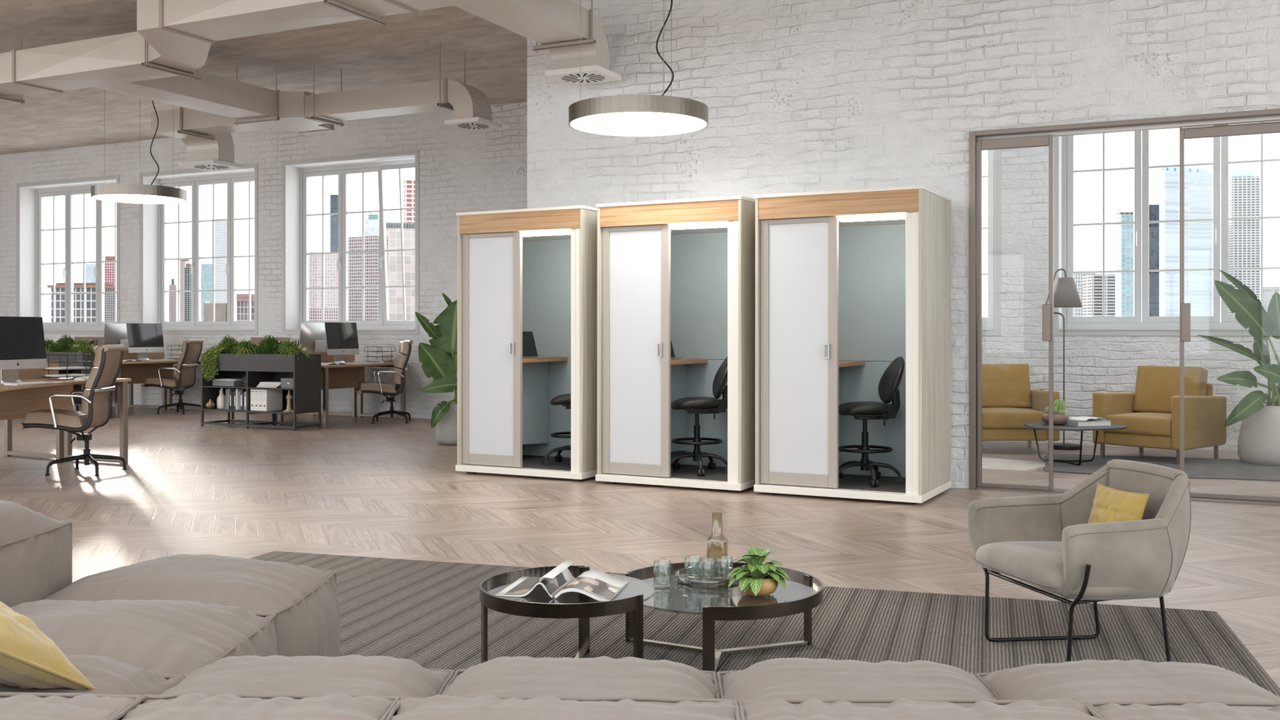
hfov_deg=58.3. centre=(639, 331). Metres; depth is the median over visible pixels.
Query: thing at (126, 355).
divider
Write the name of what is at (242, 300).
office tower
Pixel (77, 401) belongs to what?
shelf
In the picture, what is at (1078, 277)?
office tower
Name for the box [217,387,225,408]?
bottle vase
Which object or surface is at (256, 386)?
magazine
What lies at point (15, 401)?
office desk
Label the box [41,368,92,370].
shelf
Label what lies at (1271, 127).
door
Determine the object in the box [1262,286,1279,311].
office tower
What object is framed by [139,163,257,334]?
window
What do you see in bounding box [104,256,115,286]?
office tower
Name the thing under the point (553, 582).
photo
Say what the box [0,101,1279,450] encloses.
wall
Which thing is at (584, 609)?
coffee table
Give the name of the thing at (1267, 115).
trim
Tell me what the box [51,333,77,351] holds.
shrub
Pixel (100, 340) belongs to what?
screen
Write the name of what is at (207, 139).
air duct
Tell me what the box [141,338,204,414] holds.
office chair
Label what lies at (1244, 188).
office tower
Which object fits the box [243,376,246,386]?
storage box
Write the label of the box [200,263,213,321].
office tower
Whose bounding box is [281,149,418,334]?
window
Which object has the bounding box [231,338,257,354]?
shrub
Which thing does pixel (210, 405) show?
round vase
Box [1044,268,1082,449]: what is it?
floor lamp
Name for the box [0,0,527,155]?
ceiling
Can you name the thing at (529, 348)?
laptop
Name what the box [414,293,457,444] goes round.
potted palm
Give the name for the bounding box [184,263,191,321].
office tower
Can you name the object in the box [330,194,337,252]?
office tower
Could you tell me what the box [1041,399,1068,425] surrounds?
potted cactus
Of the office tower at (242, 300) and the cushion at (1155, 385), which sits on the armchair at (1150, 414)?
the cushion at (1155, 385)
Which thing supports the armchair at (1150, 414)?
on the rug at (1194, 468)
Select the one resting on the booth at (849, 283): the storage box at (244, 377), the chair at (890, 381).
the chair at (890, 381)
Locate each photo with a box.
[504,577,541,594]
[528,572,567,594]
[560,576,621,599]
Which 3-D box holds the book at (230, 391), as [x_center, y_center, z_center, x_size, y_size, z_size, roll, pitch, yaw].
[-5.020,0.843,14.271,0.028,0.235,0.201,0,0,26]
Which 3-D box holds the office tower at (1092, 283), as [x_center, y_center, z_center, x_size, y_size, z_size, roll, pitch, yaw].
[203.460,8.090,505.089,12.723,66.180,10.179,0,0,0]
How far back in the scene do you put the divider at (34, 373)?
10.31 m
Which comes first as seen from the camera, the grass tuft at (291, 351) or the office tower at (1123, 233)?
the grass tuft at (291, 351)
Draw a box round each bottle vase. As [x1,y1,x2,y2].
[216,389,221,408]
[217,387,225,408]
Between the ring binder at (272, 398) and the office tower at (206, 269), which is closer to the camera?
the ring binder at (272, 398)
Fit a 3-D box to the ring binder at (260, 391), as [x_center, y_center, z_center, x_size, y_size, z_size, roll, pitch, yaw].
[-4.542,0.829,14.022,0.064,0.262,0.274,0,0,26]
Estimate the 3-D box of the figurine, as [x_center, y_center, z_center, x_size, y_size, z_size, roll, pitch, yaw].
[-4.205,0.828,13.768,0.165,0.264,0.110,0,0,26]
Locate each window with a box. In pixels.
[16,174,119,334]
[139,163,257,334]
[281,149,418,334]
[982,149,1000,335]
[1053,124,1279,336]
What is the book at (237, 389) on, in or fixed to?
on the shelf at (305, 372)
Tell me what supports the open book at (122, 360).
on the office desk at (138, 371)
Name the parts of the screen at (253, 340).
screen panel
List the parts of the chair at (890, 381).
leg, leg, seat, leg, leg, leg, backrest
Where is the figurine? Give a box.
[283,390,293,412]
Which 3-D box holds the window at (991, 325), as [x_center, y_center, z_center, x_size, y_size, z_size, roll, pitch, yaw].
[2.858,-1.225,13.032,2.450,2.530,0.400,0,0,26]
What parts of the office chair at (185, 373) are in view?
rail, leg, armrest, leg, leg, rail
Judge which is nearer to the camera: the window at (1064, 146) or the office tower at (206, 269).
the window at (1064, 146)
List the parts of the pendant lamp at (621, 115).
cord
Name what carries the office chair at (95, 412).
on the floor
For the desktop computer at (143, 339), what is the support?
on the office desk at (138, 371)
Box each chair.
[16,344,126,475]
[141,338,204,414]
[353,339,413,423]
[542,393,570,467]
[671,356,727,476]
[838,356,904,487]
[967,459,1191,662]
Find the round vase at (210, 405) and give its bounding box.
[205,399,215,408]
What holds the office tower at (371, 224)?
on the ground
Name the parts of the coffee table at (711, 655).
leg, glass, leg, leg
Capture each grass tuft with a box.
[44,342,57,351]
[68,344,99,358]
[231,345,257,357]
[275,346,313,360]
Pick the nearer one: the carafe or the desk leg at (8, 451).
the carafe
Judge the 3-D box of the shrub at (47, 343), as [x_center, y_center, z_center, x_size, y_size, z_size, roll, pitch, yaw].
[-8.210,0.197,15.913,0.444,0.250,0.367,0,0,26]
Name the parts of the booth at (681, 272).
panel, frosted pane, sliding door, door handle, panel, modesty panel, lining panel, lining panel, panel, post, panel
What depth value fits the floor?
7.40 m
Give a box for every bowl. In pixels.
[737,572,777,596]
[1041,413,1068,425]
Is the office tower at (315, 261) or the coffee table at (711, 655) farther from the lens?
the office tower at (315, 261)
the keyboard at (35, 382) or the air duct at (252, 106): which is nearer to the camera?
the keyboard at (35, 382)
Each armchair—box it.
[982,364,1059,453]
[1092,365,1226,464]
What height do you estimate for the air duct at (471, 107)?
0.856 m
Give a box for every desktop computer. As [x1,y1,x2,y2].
[0,316,47,383]
[102,323,128,350]
[125,323,164,360]
[298,322,327,352]
[324,322,359,363]
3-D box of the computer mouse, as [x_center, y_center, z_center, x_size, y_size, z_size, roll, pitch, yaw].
[-4.834,0.415,9.913,0.110,0.050,0.058,0,0,6]
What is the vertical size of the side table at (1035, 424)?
0.335 m
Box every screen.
[74,337,103,346]
[248,337,292,414]
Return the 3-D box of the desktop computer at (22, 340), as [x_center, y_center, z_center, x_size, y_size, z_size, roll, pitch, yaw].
[-5.035,0.147,9.309,0.196,0.542,0.650,0,0,13]
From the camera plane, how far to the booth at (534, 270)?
9.47 m
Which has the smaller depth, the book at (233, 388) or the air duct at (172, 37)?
the air duct at (172, 37)
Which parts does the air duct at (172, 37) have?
support rail, threaded rod, threaded rod, support rail, support rail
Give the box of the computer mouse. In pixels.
[73,377,87,380]
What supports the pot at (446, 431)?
attached to the potted palm at (438, 359)
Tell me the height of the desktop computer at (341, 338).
0.542 m
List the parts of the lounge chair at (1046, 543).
seat frame, seat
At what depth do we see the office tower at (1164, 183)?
380.36 m
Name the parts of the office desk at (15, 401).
modesty panel, leg frame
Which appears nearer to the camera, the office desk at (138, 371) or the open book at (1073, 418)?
the open book at (1073, 418)
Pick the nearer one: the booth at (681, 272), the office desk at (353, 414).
the booth at (681, 272)
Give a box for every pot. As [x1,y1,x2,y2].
[435,401,457,444]
[1237,402,1279,466]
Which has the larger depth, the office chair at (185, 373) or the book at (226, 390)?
the office chair at (185, 373)
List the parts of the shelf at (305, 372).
panel, shelf, shelf, divider panel, leg frame, panel, panel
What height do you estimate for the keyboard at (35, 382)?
0.014 m
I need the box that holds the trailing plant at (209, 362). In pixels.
[200,345,226,382]
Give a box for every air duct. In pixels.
[0,0,489,104]
[95,59,334,133]
[151,106,258,171]
[304,41,502,130]
[454,0,621,85]
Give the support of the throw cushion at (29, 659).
on the sofa
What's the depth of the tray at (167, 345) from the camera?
16.96 m
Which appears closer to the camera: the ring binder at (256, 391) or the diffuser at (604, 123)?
the diffuser at (604, 123)
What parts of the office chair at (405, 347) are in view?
leg, armrest, rail, armrest, leg, leg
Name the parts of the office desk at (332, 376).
leg frame, modesty panel, leg frame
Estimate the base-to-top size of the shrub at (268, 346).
0.310 m
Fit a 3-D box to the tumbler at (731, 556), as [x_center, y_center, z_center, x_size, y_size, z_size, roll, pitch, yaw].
[0.312,0.876,4.245,0.064,0.085,0.064,0,0,26]
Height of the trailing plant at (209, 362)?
0.464 m
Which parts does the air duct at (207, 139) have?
threaded rod, support rail, diffuser plate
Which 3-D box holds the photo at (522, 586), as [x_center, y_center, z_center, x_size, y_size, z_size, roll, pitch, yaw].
[-0.388,0.868,3.933,0.070,0.004,0.274,0,0,12]
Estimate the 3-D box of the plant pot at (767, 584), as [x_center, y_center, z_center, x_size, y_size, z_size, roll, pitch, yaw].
[0.418,0.897,4.060,0.142,0.066,0.142,0,0,26]
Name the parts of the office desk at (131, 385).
leg frame, leg frame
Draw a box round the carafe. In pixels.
[706,512,727,577]
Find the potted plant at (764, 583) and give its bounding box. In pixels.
[727,546,790,596]
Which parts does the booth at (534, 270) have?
panel, frosted pane, sliding door, door handle, panel, modesty panel, lining panel, lining panel, post, panel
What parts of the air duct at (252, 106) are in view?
support rail, threaded rod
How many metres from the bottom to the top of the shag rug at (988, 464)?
0.014 m
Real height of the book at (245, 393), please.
0.225 m
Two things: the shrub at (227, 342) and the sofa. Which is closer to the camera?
the sofa
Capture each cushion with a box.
[0,601,95,689]
[982,364,1031,408]
[982,407,1044,428]
[1088,483,1149,523]
[1103,412,1171,435]
[1133,365,1208,413]
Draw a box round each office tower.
[85,263,95,282]
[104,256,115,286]
[104,293,115,321]
[168,278,176,321]
[180,259,188,321]
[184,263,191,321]
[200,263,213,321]
[212,218,226,302]
[236,293,254,321]
[308,252,337,320]
[309,308,337,320]
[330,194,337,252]
[364,213,378,236]
[404,180,414,222]
[1074,272,1095,316]
[1083,274,1115,316]
[1115,212,1133,316]
[1133,164,1212,322]
[1149,204,1159,316]
[1228,169,1260,315]
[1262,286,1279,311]
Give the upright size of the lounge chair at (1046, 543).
0.688 m
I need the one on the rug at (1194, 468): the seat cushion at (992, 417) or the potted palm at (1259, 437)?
the potted palm at (1259, 437)
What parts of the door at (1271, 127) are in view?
handle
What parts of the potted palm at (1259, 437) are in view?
stem, stem, stem, stem, stem, stem, stem, stem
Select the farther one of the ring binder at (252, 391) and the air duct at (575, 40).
the ring binder at (252, 391)
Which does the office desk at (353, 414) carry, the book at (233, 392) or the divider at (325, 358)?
the divider at (325, 358)
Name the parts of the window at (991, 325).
sill, sash frame, frame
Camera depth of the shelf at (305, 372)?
13.98 m
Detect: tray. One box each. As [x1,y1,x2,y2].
[41,353,93,379]
[167,345,182,359]
[212,377,243,386]
[364,346,395,362]
[675,565,738,588]
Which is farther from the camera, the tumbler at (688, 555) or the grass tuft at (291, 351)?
the grass tuft at (291, 351)
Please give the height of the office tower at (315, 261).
76.001 m
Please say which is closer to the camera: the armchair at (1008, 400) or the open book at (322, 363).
the armchair at (1008, 400)
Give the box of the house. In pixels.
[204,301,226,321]
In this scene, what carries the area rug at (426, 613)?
on the floor
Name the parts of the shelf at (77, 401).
divider panel, panel, shelf, panel, leg frame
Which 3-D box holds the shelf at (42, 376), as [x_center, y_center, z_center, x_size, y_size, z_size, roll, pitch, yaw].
[-5.093,0.398,10.205,0.257,0.006,0.347,0,0,28]
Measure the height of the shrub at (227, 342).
0.303 m
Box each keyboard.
[4,381,52,385]
[146,359,173,360]
[346,362,373,364]
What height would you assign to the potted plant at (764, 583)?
0.157 m
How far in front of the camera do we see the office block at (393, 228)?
419.79 m
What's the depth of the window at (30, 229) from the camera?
19.16 m
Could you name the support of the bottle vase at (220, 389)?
on the shelf at (305, 372)
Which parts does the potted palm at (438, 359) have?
stem, stem, stem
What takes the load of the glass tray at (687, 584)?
on the coffee table at (711, 655)
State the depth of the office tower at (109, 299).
279.98 m
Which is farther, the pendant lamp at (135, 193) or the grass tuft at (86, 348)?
the grass tuft at (86, 348)
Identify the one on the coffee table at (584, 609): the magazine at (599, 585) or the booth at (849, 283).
the magazine at (599, 585)
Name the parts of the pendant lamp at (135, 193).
cord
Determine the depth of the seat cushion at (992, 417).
10.97 m
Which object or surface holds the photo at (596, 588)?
attached to the magazine at (599, 585)
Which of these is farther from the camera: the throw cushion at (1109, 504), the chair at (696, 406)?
the chair at (696, 406)
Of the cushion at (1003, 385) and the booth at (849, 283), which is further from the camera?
the cushion at (1003, 385)
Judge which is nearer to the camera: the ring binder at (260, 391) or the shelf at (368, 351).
the ring binder at (260, 391)
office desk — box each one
[0,377,131,464]
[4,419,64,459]
[75,383,167,411]
[79,359,200,417]
[230,361,357,425]
[278,361,407,427]
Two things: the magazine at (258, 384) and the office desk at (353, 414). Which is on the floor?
the office desk at (353, 414)
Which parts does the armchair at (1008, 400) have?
seat, leg, armrest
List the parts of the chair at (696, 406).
leg, leg, seat, leg, leg, leg, backrest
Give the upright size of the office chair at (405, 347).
1.072 m
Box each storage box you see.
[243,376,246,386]
[280,377,293,388]
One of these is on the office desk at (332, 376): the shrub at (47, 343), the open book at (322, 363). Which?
the open book at (322, 363)
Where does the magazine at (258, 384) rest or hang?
on the magazine at (256, 386)
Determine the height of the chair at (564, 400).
0.916 m
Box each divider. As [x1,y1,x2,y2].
[0,360,58,379]
[122,350,164,359]
[306,351,355,363]
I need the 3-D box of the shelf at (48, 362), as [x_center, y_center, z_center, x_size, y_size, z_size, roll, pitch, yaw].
[-5.093,0.268,10.205,0.257,0.006,0.347,0,0,28]
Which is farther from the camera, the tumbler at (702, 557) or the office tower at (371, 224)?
the office tower at (371, 224)
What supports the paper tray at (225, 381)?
on the shelf at (305, 372)
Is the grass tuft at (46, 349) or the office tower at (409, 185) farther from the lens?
the office tower at (409, 185)
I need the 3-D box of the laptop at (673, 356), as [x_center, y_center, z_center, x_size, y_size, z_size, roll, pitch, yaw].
[0.284,0.110,9.285,0.286,0.230,0.330,0,0,28]
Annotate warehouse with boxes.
[47,282,115,322]
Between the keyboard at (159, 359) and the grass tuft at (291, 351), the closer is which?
the grass tuft at (291, 351)
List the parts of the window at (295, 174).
sash frame, handle, sill, sash frame, handle, handle, sash frame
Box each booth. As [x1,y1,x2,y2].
[455,204,596,480]
[595,195,755,492]
[753,185,951,504]
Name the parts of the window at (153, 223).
sash frame, handle, sill, sash frame, handle, sash frame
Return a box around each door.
[977,134,1053,490]
[1179,121,1279,502]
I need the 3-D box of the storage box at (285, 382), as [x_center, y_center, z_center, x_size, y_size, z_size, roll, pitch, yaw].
[-4.149,0.616,13.884,0.241,0.118,0.307,0,0,26]
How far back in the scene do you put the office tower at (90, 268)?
420.00 m
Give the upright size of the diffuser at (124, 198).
0.014 m
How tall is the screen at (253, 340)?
1.100 m
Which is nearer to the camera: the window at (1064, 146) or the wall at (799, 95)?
the wall at (799, 95)
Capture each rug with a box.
[251,551,1279,697]
[982,457,1045,471]
[1043,453,1279,481]
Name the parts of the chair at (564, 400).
leg, seat, leg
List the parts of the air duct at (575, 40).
support rail, diffuser plate, threaded rod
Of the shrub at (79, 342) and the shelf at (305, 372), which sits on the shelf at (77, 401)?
the shrub at (79, 342)
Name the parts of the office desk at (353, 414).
leg frame, leg frame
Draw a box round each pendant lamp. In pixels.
[90,97,186,204]
[568,0,708,137]
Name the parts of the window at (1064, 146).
sash frame, handle, sill, sash frame, handle, sash frame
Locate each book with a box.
[70,376,119,379]
[122,360,145,361]
[224,388,227,408]
[226,387,235,408]
[229,390,235,409]
[231,391,234,409]
[234,391,235,409]
[235,388,246,409]
[237,391,239,409]
[240,389,246,409]
[242,392,244,409]
[244,391,246,409]
[320,362,348,364]
[1063,418,1111,426]
[1067,416,1105,421]
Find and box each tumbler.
[653,559,669,589]
[684,555,702,581]
[698,557,715,583]
[715,555,731,581]
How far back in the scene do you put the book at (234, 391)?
14.15 m
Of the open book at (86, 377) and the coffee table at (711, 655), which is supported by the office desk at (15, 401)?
the open book at (86, 377)
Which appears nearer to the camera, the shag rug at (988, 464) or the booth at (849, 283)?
the booth at (849, 283)
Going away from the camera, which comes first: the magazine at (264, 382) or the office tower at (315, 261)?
the magazine at (264, 382)
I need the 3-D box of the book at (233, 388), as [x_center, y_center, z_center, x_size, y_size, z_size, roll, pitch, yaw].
[-5.055,0.832,14.288,0.058,0.262,0.200,0,0,26]
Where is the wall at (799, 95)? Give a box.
[527,0,1279,488]
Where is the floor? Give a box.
[0,405,1279,688]
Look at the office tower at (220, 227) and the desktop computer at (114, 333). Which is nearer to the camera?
the desktop computer at (114, 333)
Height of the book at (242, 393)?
0.210 m
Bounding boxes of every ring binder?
[250,388,258,410]
[254,388,262,410]
[258,389,262,411]
[262,389,282,411]
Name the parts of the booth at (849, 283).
panel, frosted pane, sliding door, door handle, modesty panel, panel, lining panel, lining panel, panel, post, panel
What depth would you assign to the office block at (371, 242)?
329.98 m
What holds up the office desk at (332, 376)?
on the floor
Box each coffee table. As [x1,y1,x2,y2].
[479,565,654,663]
[617,561,822,672]
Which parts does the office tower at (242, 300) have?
cornice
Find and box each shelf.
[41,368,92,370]
[41,376,80,377]
[45,351,112,418]
[46,360,92,363]
[200,353,321,431]
[368,351,394,351]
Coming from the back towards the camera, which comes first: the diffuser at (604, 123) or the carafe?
the diffuser at (604, 123)
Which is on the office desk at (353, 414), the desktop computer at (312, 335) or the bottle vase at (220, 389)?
the desktop computer at (312, 335)
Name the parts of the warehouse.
cornice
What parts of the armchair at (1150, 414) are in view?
leg, armrest, seat, leg, leg, armrest, backrest, leg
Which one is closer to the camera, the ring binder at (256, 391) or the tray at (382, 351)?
the ring binder at (256, 391)
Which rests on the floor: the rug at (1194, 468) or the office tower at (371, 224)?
the rug at (1194, 468)
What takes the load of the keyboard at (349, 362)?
on the office desk at (332, 376)
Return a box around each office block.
[348,235,387,320]
[386,222,414,319]
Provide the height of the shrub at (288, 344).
0.233 m
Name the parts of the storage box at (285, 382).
lid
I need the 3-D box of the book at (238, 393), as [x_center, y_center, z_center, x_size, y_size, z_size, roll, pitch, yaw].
[-4.894,0.848,14.211,0.040,0.225,0.200,0,0,26]
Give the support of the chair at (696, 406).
on the booth at (681, 272)
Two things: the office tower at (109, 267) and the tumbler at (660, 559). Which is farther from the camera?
the office tower at (109, 267)
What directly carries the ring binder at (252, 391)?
on the shelf at (305, 372)
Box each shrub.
[44,337,57,349]
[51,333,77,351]
[69,338,95,351]
[215,334,239,353]
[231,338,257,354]
[253,333,280,354]
[275,339,306,354]
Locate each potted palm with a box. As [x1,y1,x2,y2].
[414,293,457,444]
[1196,269,1279,466]
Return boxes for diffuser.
[92,194,185,203]
[570,111,706,135]
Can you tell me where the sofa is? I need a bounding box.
[0,499,1279,719]
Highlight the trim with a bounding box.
[968,108,1279,506]
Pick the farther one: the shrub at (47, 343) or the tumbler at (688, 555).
the shrub at (47, 343)
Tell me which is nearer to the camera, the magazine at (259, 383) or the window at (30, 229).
the magazine at (259, 383)
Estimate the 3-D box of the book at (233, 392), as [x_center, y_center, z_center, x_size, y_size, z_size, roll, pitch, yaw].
[-4.988,0.848,14.256,0.040,0.225,0.200,0,0,26]
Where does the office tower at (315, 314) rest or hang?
on the ground
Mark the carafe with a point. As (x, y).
(717, 520)
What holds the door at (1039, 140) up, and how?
in the wall at (799, 95)
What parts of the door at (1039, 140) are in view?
handle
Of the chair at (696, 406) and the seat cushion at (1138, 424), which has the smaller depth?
the chair at (696, 406)
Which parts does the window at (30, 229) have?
sash frame, sill, sash frame, handle, sash frame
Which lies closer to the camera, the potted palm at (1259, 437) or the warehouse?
the potted palm at (1259, 437)
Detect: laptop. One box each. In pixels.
[522,331,559,358]
[671,341,699,359]
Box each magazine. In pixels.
[256,386,280,387]
[257,384,280,386]
[258,382,280,385]
[259,381,280,383]
[495,560,628,600]
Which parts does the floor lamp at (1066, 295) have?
lamp shade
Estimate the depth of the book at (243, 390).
14.10 m
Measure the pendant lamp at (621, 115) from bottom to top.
1.518 m
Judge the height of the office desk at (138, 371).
0.762 m
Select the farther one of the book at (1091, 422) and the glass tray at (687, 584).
the book at (1091, 422)
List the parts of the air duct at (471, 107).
threaded rod, support rail, threaded rod, threaded rod, support rail, threaded rod, diffuser plate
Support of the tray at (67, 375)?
on the office desk at (15, 401)
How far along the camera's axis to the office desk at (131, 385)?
17.63 m
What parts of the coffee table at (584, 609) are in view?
leg, leg, leg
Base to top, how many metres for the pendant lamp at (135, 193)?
1.490 m
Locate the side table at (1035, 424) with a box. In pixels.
[1023,421,1127,465]
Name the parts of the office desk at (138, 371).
leg frame, modesty panel, leg frame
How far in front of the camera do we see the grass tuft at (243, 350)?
14.11 m

